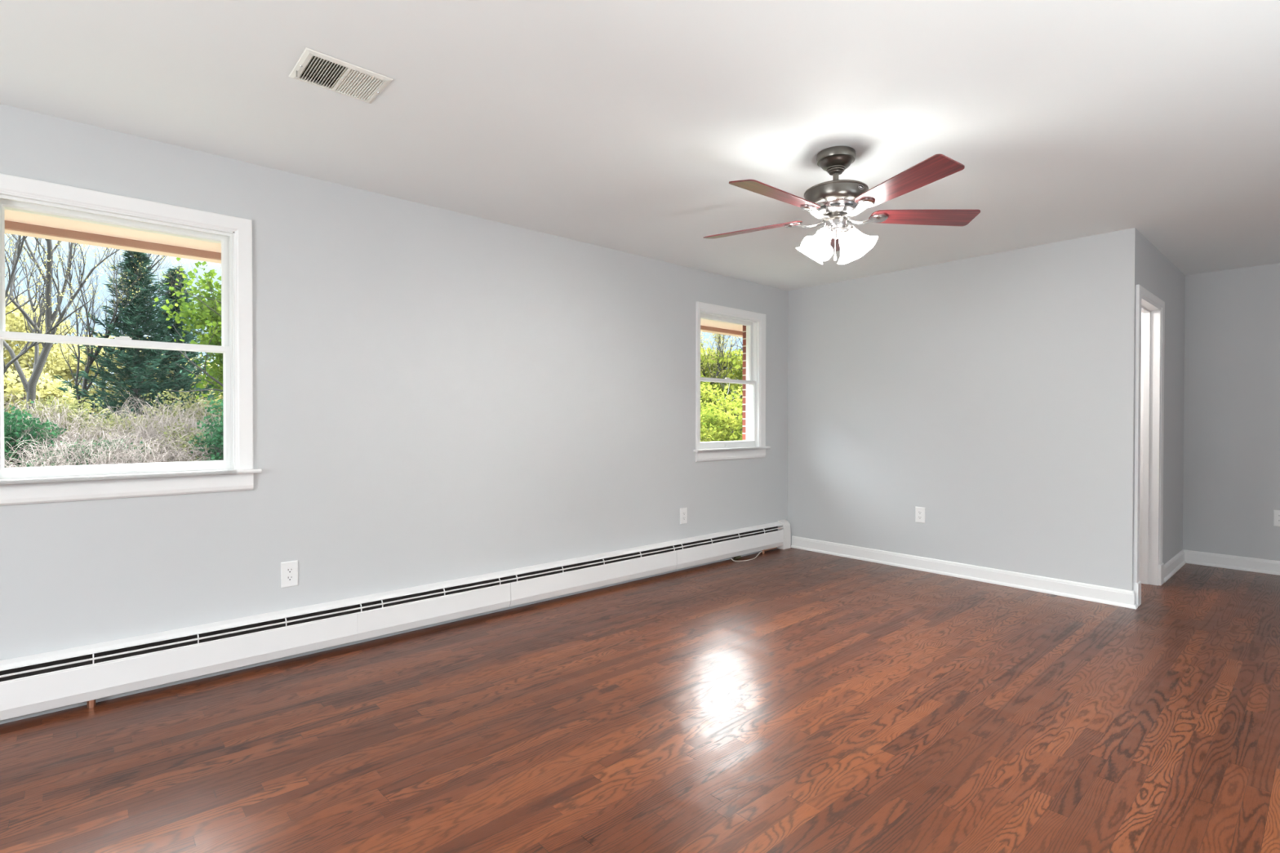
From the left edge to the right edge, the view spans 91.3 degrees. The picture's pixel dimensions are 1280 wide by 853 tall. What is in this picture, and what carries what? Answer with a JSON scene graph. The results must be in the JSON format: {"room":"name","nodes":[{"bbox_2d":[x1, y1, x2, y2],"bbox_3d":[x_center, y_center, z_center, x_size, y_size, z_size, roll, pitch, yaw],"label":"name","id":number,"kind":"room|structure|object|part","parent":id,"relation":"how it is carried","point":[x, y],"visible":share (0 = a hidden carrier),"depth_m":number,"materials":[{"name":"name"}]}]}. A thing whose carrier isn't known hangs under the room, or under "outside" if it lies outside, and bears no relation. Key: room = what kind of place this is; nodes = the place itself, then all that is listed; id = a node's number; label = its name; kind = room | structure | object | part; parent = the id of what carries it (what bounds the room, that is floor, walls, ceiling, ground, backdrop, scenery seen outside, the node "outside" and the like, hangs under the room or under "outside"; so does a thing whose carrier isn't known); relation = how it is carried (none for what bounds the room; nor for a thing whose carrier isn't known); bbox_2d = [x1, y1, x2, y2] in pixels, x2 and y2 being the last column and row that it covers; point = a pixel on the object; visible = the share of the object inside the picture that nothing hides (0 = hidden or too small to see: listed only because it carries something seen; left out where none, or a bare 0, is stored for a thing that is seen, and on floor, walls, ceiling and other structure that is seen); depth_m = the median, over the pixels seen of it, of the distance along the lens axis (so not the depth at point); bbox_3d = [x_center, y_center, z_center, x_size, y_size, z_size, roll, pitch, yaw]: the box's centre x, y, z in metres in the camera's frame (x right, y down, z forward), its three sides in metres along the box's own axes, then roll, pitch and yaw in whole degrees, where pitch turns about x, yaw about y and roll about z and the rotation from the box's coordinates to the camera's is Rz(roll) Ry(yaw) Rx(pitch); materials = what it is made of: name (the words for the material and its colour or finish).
{"room":"empty living room","nodes":[
{"label":"empty living room","id":0,"kind":"room"},
{"bbox_2d":[4,208,742,337],"bbox_3d":[1.229,-1.676,2.359,10.596,1.488,6.880,0,1,-42],"label":"roof eave","id":1,"kind":"object","parent":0,"point":[18,223],"depth_m":3.23,"materials":[{"name":"cream paint"},{"name":"tan paint"}]},
{"bbox_2d":[0,103,788,724],"bbox_3d":[-0.633,0.000,4.227,9.536,2.560,0.120,0,1,-42],"label":"wall","id":2,"kind":"structure","parent":0,"point":[440,395],"depth_m":3.48,"materials":[{"name":"grey paint"}]},
{"bbox_2d":[0,173,262,506],"bbox_3d":[-2.296,-0.342,2.777,1.017,1.302,0.286,0,1,-42],"label":"window","id":3,"kind":"structure","parent":2,"relation":"in","point":[46,484],"depth_m":2.78,"materials":[{"name":"white paint"}]},
{"bbox_3d":[-2.346,-0.337,2.833,0.857,1.172,0.135,0,1,-42],"label":"exterior frame","id":4,"kind":"part","parent":3,"relation":"part of","materials":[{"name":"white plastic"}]},
{"bbox_3d":[-2.288,-0.634,2.765,0.801,0.564,0.032,0,1,-42],"label":"sash","id":5,"kind":"part","parent":3,"relation":"part of","materials":[{"name":"white plastic"}]},
{"bbox_3d":[-2.260,-0.086,2.739,0.801,0.588,0.032,0,1,-42],"label":"sash","id":6,"kind":"part","parent":3,"relation":"part of","materials":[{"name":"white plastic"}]},
{"bbox_3d":[-2.246,0.184,2.724,0.090,0.028,0.015,0,1,-42],"label":"lift handle","id":7,"kind":"part","parent":3,"relation":"part of","materials":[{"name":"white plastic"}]},
{"bbox_2d":[280,560,297,587],"bbox_3d":[-1.758,0.741,3.140,0.078,0.128,0.008,0,1,-42],"label":"electrical outlet","id":8,"kind":"object","parent":2,"relation":"attached to","point":[289,570],"visible":1,"depth_m":3.14,"materials":[{"name":"white plastic"}]},
{"bbox_2d":[285,567,293,573],"bbox_3d":[-1.757,0.721,3.138,0.033,0.028,0.002,0,1,-42],"label":"receptacle","id":9,"kind":"object","parent":8,"relation":"attached to","point":[288,570],"depth_m":3.14,"materials":[{"name":"white plastic"}]},
{"bbox_2d":[286,574,293,581],"bbox_3d":[-1.757,0.760,3.138,0.033,0.028,0.002,0,1,-42],"label":"receptacle","id":10,"kind":"object","parent":8,"relation":"attached to","point":[289,577],"depth_m":3.14,"materials":[{"name":"white plastic"}]},
{"bbox_2d":[0,519,791,720],"bbox_3d":[-1.204,1.033,3.596,6.993,0.264,0.072,0,1,-42],"label":"baseboard heater","id":11,"kind":"object","parent":2,"relation":"attached to","point":[51,680],"visible":1,"depth_m":3.18,"materials":[{"name":"white metal"}]},
{"bbox_3d":[-2.623,1.067,2.292,3.139,0.154,0.018,0,1,-42],"label":"panel","id":12,"kind":"part","parent":11,"relation":"part of","materials":[{"name":"white metal"}]},
{"bbox_3d":[-1.440,1.060,3.348,0.140,0.148,0.015,0,1,-42],"label":"splice plate","id":13,"kind":"part","parent":11,"relation":"part of","materials":[{"name":"white metal"}]},
{"bbox_3d":[-1.133,1.056,3.627,0.858,0.154,0.018,0,1,-42],"label":"panel","id":14,"kind":"part","parent":11,"relation":"part of","materials":[{"name":"white metal"}]},
{"bbox_3d":[-0.265,1.050,4.404,1.468,0.154,0.018,0,1,-42],"label":"panel","id":15,"kind":"part","parent":11,"relation":"part of","materials":[{"name":"white metal"}]},
{"bbox_3d":[0.809,1.042,5.367,1.413,0.154,0.018,0,1,-42],"label":"panel","id":16,"kind":"part","parent":11,"relation":"part of","materials":[{"name":"white metal"}]},
{"bbox_2d":[680,507,687,524],"bbox_3d":[0.353,0.718,5.031,0.078,0.128,0.008,0,1,-42],"label":"electrical outlet","id":17,"kind":"object","parent":2,"relation":"attached to","point":[683,511],"visible":1,"depth_m":5.03,"materials":[{"name":"white plastic"}]},
{"bbox_2d":[693,301,770,462],"bbox_3d":[0.737,-0.368,5.493,0.970,1.312,0.286,0,1,-42],"label":"window","id":18,"kind":"structure","parent":2,"relation":"in","point":[754,446],"depth_m":5.60,"materials":[{"name":"white paint"}]},
{"bbox_3d":[0.670,-0.365,5.534,0.831,1.186,0.135,0,1,-42],"label":"exterior frame","id":19,"kind":"part","parent":18,"relation":"part of","materials":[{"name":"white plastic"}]},
{"bbox_3d":[0.729,-0.668,5.466,0.775,0.568,0.032,0,1,-42],"label":"sash","id":20,"kind":"part","parent":18,"relation":"part of","materials":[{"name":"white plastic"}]},
{"bbox_3d":[0.756,-0.112,5.440,0.775,0.598,0.032,0,1,-42],"label":"sash","id":21,"kind":"part","parent":18,"relation":"part of","materials":[{"name":"white plastic"}]},
{"bbox_3d":[0.771,0.163,5.426,0.090,0.028,0.015,0,1,-42],"label":"lift handle","id":22,"kind":"part","parent":18,"relation":"part of","materials":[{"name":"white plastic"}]},
{"bbox_2d":[0,547,1279,852],"bbox_3d":[1.140,1.240,2.256,9.536,0.120,5.440,0,1,-42],"label":"floor","id":23,"kind":"structure","parent":0,"point":[792,700],"depth_m":2.44,"materials":[{"name":"brown wood"}]},
{"bbox_2d":[730,551,764,561],"bbox_3d":[0.979,1.135,5.475,0.494,0.032,0.088,0,1,-44],"label":"cord","id":24,"kind":"object","parent":23,"relation":"on","point":[761,551],"visible":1,"depth_m":5.37,"materials":[{"name":"white plastic"}]},
{"bbox_2d":[0,0,1279,290],"bbox_3d":[1.143,-1.339,2.233,9.536,0.160,5.440,0,1,-42],"label":"ceiling","id":25,"kind":"structure","parent":0,"point":[625,126],"depth_m":2.48,"materials":[{"name":"white paint"}]},
{"bbox_2d":[288,47,392,103],"bbox_3d":[-1.080,-1.318,2.260,0.288,0.169,0.234,0,1,-42],"label":"ceiling vent","id":26,"kind":"object","parent":25,"relation":"in","point":[345,78],"visible":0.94,"depth_m":2.26,"materials":[{"name":"beige metal"}]},
{"bbox_3d":[-1.079,-1.336,2.262,0.240,0.132,0.194,0,1,-42],"label":"damper plate","id":27,"kind":"part","parent":26,"relation":"part of","materials":[{"name":"metal"}]},
{"bbox_2d":[702,146,980,264],"bbox_3d":[0.873,-1.012,2.880,1.244,0.506,1.285,0,1,-42],"label":"ceiling fan","id":28,"kind":"object","parent":25,"relation":"hanging from","point":[834,202],"visible":1,"depth_m":2.83,"materials":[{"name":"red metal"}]},
{"bbox_3d":[0.561,-0.981,3.126,0.495,0.006,0.140,0,13,33],"label":"blade","id":29,"kind":"part","parent":28,"relation":"part of","materials":[{"name":"brown wood"}]},
{"bbox_3d":[0.587,-0.977,2.642,0.495,0.006,0.140,0,13,-39],"label":"blade","id":30,"kind":"part","parent":28,"relation":"part of","materials":[{"name":"brown wood"}]},
{"bbox_3d":[0.809,-0.835,2.962,0.151,0.145,0.142,0,1,-42],"label":"lamp shade","id":31,"kind":"part","parent":28,"relation":"part of","materials":[{"name":"white glass"}]},
{"bbox_3d":[0.810,-0.834,2.844,0.144,0.145,0.149,0,1,-42],"label":"lamp shade","id":32,"kind":"part","parent":28,"relation":"part of","materials":[{"name":"white glass"}]},
{"bbox_3d":[0.833,-0.860,2.858,0.058,0.067,0.047,0,1,-42],"label":"light bulb","id":33,"kind":"part","parent":28,"relation":"part of","materials":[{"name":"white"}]},
{"bbox_3d":[0.897,-0.838,2.875,0.012,0.158,0.012,0,1,-42],"label":"pull chain","id":34,"kind":"part","parent":28,"relation":"part of","materials":[{"name":"silver metal"}]},
{"bbox_3d":[1.014,-0.982,3.300,0.140,0.006,0.495,-13,-3,15],"label":"blade","id":35,"kind":"part","parent":28,"relation":"part of","materials":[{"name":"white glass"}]},
{"bbox_3d":[0.924,-0.850,2.874,0.012,0.135,0.012,0,1,-42],"label":"pull chain","id":36,"kind":"part","parent":28,"relation":"part of","materials":[{"name":"silver metal"}]},
{"bbox_3d":[1.005,-0.835,2.962,0.144,0.145,0.149,0,1,-42],"label":"lamp shade","id":37,"kind":"part","parent":28,"relation":"part of","materials":[{"name":"white glass"}]},
{"bbox_3d":[1.006,-0.834,2.844,0.151,0.145,0.142,0,1,-42],"label":"lamp shade","id":38,"kind":"part","parent":28,"relation":"part of","materials":[{"name":"white glass"}]},
{"bbox_3d":[1.056,-0.975,2.517,0.140,0.006,0.495,13,-4,-21],"label":"blade","id":39,"kind":"part","parent":28,"relation":"part of","materials":[{"name":"brown wood"}]},
{"bbox_3d":[1.319,-0.978,2.924,0.495,0.006,0.140,0,-12,-3],"label":"blade","id":40,"kind":"part","parent":28,"relation":"part of","materials":[{"name":"brown wood"}]},
{"bbox_2d":[742,325,746,440],"bbox_3d":[-0.702,0.319,4.306,9.896,2.880,0.085,0,1,-42],"label":"brick wall","id":41,"kind":"structure","parent":0,"point":[744,412],"depth_m":5.83,"materials":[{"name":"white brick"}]},
{"bbox_2d":[787,227,1138,591],"bbox_3d":[2.329,-0.064,5.031,0.100,2.440,2.632,0,1,-42],"label":"wall","id":42,"kind":"structure","parent":0,"point":[993,395],"depth_m":4.72,"materials":[{"name":"grey paint"}]},
{"bbox_2d":[915,506,925,523],"bbox_3d":[2.256,0.712,5.037,0.008,0.128,0.078,0,1,-42],"label":"electrical outlet","id":43,"kind":"object","parent":42,"relation":"attached to","point":[919,511],"visible":1,"depth_m":5.03,"materials":[{"name":"white plastic"}]},
{"bbox_2d":[791,535,1137,609],"bbox_3d":[2.316,1.103,4.978,0.051,0.108,2.603,0,1,-42],"label":"baseboard","id":44,"kind":"structure","parent":42,"relation":"attached to","point":[1082,591],"depth_m":4.69,"materials":[{"name":"white paint"}]},
{"bbox_2d":[1137,231,1185,564],"bbox_3d":[3.895,-0.054,4.747,1.855,2.450,0.120,0,1,-42],"label":"wall","id":45,"kind":"structure","parent":0,"point":[1157,273],"depth_m":4.92,"materials":[{"name":"grey paint"}]},
{"bbox_2d":[1133,284,1164,606],"bbox_3d":[3.661,0.121,4.606,0.346,2.082,1.458,0,1,34],"label":"door frame","id":46,"kind":"structure","parent":45,"relation":"in","point":[1148,566],"depth_m":4.58,"materials":[{"name":"white paint"}]},
{"bbox_2d":[1164,549,1186,582],"bbox_3d":[4.260,1.105,4.989,1.001,0.108,0.026,0,1,-42],"label":"baseboard","id":47,"kind":"structure","parent":45,"relation":"attached to","point":[1176,562],"depth_m":4.97,"materials":[{"name":"white paint"}]},
{"bbox_2d":[1182,262,1279,560],"bbox_3d":[4.649,-0.064,5.385,0.120,2.440,5.200,0,1,-42],"label":"wall","id":48,"kind":"structure","parent":0,"point":[1231,474],"depth_m":5.10,"materials":[{"name":"grey paint"}]},
{"bbox_2d":[1182,549,1279,575],"bbox_3d":[5.471,1.113,4.367,0.026,0.108,2.568,0,1,-42],"label":"baseboard","id":49,"kind":"structure","parent":48,"relation":"attached to","point":[1216,560],"depth_m":5.09,"materials":[{"name":"white paint"}]},
{"bbox_2d":[1273,510,1279,526],"bbox_3d":[5.010,0.720,4.892,0.008,0.128,0.078,0,1,-42],"label":"electrical outlet","id":50,"kind":"object","parent":48,"relation":"attached to","point":[1276,513],"visible":1,"depth_m":4.91,"materials":[{"name":"white plastic"}]},
{"label":"outside","id":51,"kind":"structure","parent":0,"visible":0},
{"bbox_3d":[-24.984,1.424,42.901,140.000,0.200,89.794,0,1,-42],"label":"ground","id":52,"kind":"structure","parent":51,"visible":0},
{"bbox_2d":[4,400,66,467],"bbox_3d":[-13.433,0.522,13.290,2.625,2.301,1.784,0,1,32],"label":"bush","id":53,"kind":"object","parent":52,"relation":"on","point":[17,432],"visible":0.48,"depth_m":13.06,"materials":[{"name":"green plant"}]},
{"bbox_2d":[3,353,95,435],"bbox_3d":[-29.216,-0.812,29.603,5.883,5.196,5.096,0,1,-42],"label":"young tree","id":54,"kind":"object","parent":52,"relation":"on","point":[12,383],"visible":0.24,"depth_m":29.06,"materials":[{"name":"yellow plant"}]},
{"bbox_2d":[3,291,105,399],"bbox_3d":[-35.907,-3.402,34.868,8.345,9.629,9.803,0,1,15],"label":"young tree","id":55,"kind":"object","parent":52,"relation":"on","point":[17,325],"visible":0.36,"depth_m":34.72,"materials":[{"name":"yellow plant"}]},
{"bbox_2d":[3,233,107,375],"bbox_3d":[-16.744,-4.719,16.187,4.555,12.621,4.144,0,1,-42],"label":"bare tree","id":56,"kind":"object","parent":52,"relation":"on","point":[19,247],"visible":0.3,"depth_m":16.95,"materials":[{"name":"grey plant"}]},
{"bbox_2d":[3,233,119,413],"bbox_3d":[-18.978,-5.247,19.697,4.979,13.600,4.631,0,1,-42],"label":"bare tree","id":57,"kind":"object","parent":52,"relation":"on","point":[40,360],"visible":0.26,"depth_m":19.55,"materials":[{"name":"grey plant"}]},
{"bbox_2d":[4,393,131,466],"bbox_3d":[-13.635,0.376,13.991,3.703,2.429,3.504,0,1,15],"label":"thicket","id":58,"kind":"object","parent":52,"relation":"on","point":[63,421],"visible":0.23,"depth_m":14.19,"materials":[{"name":"plant"}]},
{"bbox_2d":[4,384,157,462],"bbox_3d":[-14.459,0.314,15.737,4.146,2.671,3.419,0,1,-29],"label":"leafy shrub","id":59,"kind":"object","parent":52,"relation":"on","point":[48,402],"visible":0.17,"depth_m":15.34,"materials":[{"name":"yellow plant"}]},
{"bbox_2d":[17,435,153,466],"bbox_3d":[-11.591,0.944,13.229,2.018,1.532,2.264,0,1,17],"label":"leafy shrub","id":60,"kind":"object","parent":52,"relation":"on","point":[104,441],"visible":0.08,"depth_m":12.96,"materials":[{"name":"grey plant"}]},
{"bbox_2d":[42,316,163,417],"bbox_3d":[-35.618,-2.998,42.195,7.968,8.664,8.150,0,1,-31],"label":"young tree","id":61,"kind":"object","parent":52,"relation":"on","point":[64,374],"visible":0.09,"depth_m":40.29,"materials":[{"name":"yellow plant"}]},
{"bbox_2d":[4,419,223,467],"bbox_3d":[-10.793,0.737,12.827,3.700,1.819,4.660,0,1,33],"label":"thicket","id":62,"kind":"object","parent":52,"relation":"on","point":[118,455],"visible":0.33,"depth_m":12.41,"materials":[{"name":"plant"}]},
{"bbox_2d":[52,243,191,425],"bbox_3d":[-19.422,-4.227,23.603,3.594,11.476,4.940,0,1,24],"label":"bare tree","id":63,"kind":"object","parent":52,"relation":"on","point":[90,360],"visible":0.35,"depth_m":23.03,"materials":[{"name":"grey plant"}]},
{"bbox_2d":[39,391,221,462],"bbox_3d":[-11.180,0.345,15.133,4.100,2.478,4.580,0,1,9],"label":"thicket","id":64,"kind":"object","parent":52,"relation":"on","point":[149,430],"visible":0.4,"depth_m":14.54,"materials":[{"name":"plant"}]},
{"bbox_2d":[53,249,208,441],"bbox_3d":[-19.248,-2.712,24.160,5.804,8.431,5.323,0,1,18],"label":"conifer tree","id":65,"kind":"object","parent":52,"relation":"on","point":[143,305],"visible":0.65,"depth_m":23.57,"materials":[{"name":"green plant"}]},
{"bbox_2d":[87,388,223,443],"bbox_3d":[-12.229,0.175,17.450,4.806,2.913,3.094,0,1,-42],"label":"leafy shrub","id":66,"kind":"object","parent":52,"relation":"on","point":[181,389],"visible":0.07,"depth_m":16.82,"materials":[{"name":"grey plant"}]},
{"bbox_2d":[97,266,222,440],"bbox_3d":[-18.825,-2.522,25.557,4.994,8.027,4.873,0,1,9],"label":"conifer tree","id":67,"kind":"object","parent":52,"relation":"on","point":[188,336],"visible":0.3,"depth_m":25.14,"materials":[{"name":"green plant"}]},
{"bbox_2d":[133,422,213,462],"bbox_3d":[-10.690,0.760,14.647,2.248,1.822,2.083,0,1,35],"label":"leafy shrub","id":68,"kind":"object","parent":52,"relation":"on","point":[184,445],"visible":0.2,"depth_m":14.31,"materials":[{"name":"grey plant"}]},
{"bbox_2d":[126,354,223,417],"bbox_3d":[-28.862,-1.919,40.346,7.166,7.046,6.756,0,1,36],"label":"young tree","id":69,"kind":"object","parent":52,"relation":"on","point":[220,397],"visible":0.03,"depth_m":39.63,"materials":[{"name":"green plant"}]},
{"bbox_2d":[137,412,223,462],"bbox_3d":[-9.965,0.617,14.866,4.131,2.052,4.018,0,1,-42],"label":"thicket","id":70,"kind":"object","parent":52,"relation":"on","point":[187,450],"visible":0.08,"depth_m":14.10,"materials":[{"name":"plant"}]},
{"bbox_2d":[152,257,223,403],"bbox_3d":[-9.951,-2.041,16.820,5.254,7.261,4.981,0,1,24],"label":"leafy tree","id":71,"kind":"object","parent":52,"relation":"on","point":[209,313],"visible":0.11,"depth_m":15.68,"materials":[{"name":"green plant"}]},
{"bbox_2d":[187,397,223,461],"bbox_3d":[-9.149,0.449,13.991,1.490,2.440,1.617,0,1,-42],"label":"leafy shrub","id":72,"kind":"object","parent":52,"relation":"on","point":[217,441],"visible":0.22,"depth_m":13.71,"materials":[{"name":"green plant"}]},
{"bbox_2d":[700,373,742,441],"bbox_3d":[1.912,0.200,13.235,4.570,2.870,4.866,0,1,33],"label":"bush","id":73,"kind":"object","parent":52,"relation":"on","point":[715,415],"visible":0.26,"depth_m":12.21,"materials":[{"name":"plant"}]},
{"bbox_2d":[700,339,742,441],"bbox_3d":[2.650,-1.885,33.736,7.950,6.692,8.144,0,1,38],"label":"young tree","id":74,"kind":"object","parent":52,"relation":"on","point":[735,386],"visible":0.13,"depth_m":31.99,"materials":[{"name":"green plant"}]},
{"bbox_2d":[700,333,742,406],"bbox_3d":[4.045,-3.553,32.102,4.638,10.053,3.109,0,1,24],"label":"bare tree","id":75,"kind":"object","parent":52,"relation":"on","point":[719,344],"visible":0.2,"depth_m":31.65,"materials":[{"name":"grey plant"}]},
{"bbox_2d":[700,336,742,438],"bbox_3d":[6.532,-2.005,33.197,8.183,6.960,7.539,0,1,-42],"label":"young tree","id":76,"kind":"object","parent":52,"relation":"on","point":[735,362],"visible":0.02,"depth_m":32.02,"materials":[{"name":"green plant"}]}
]}

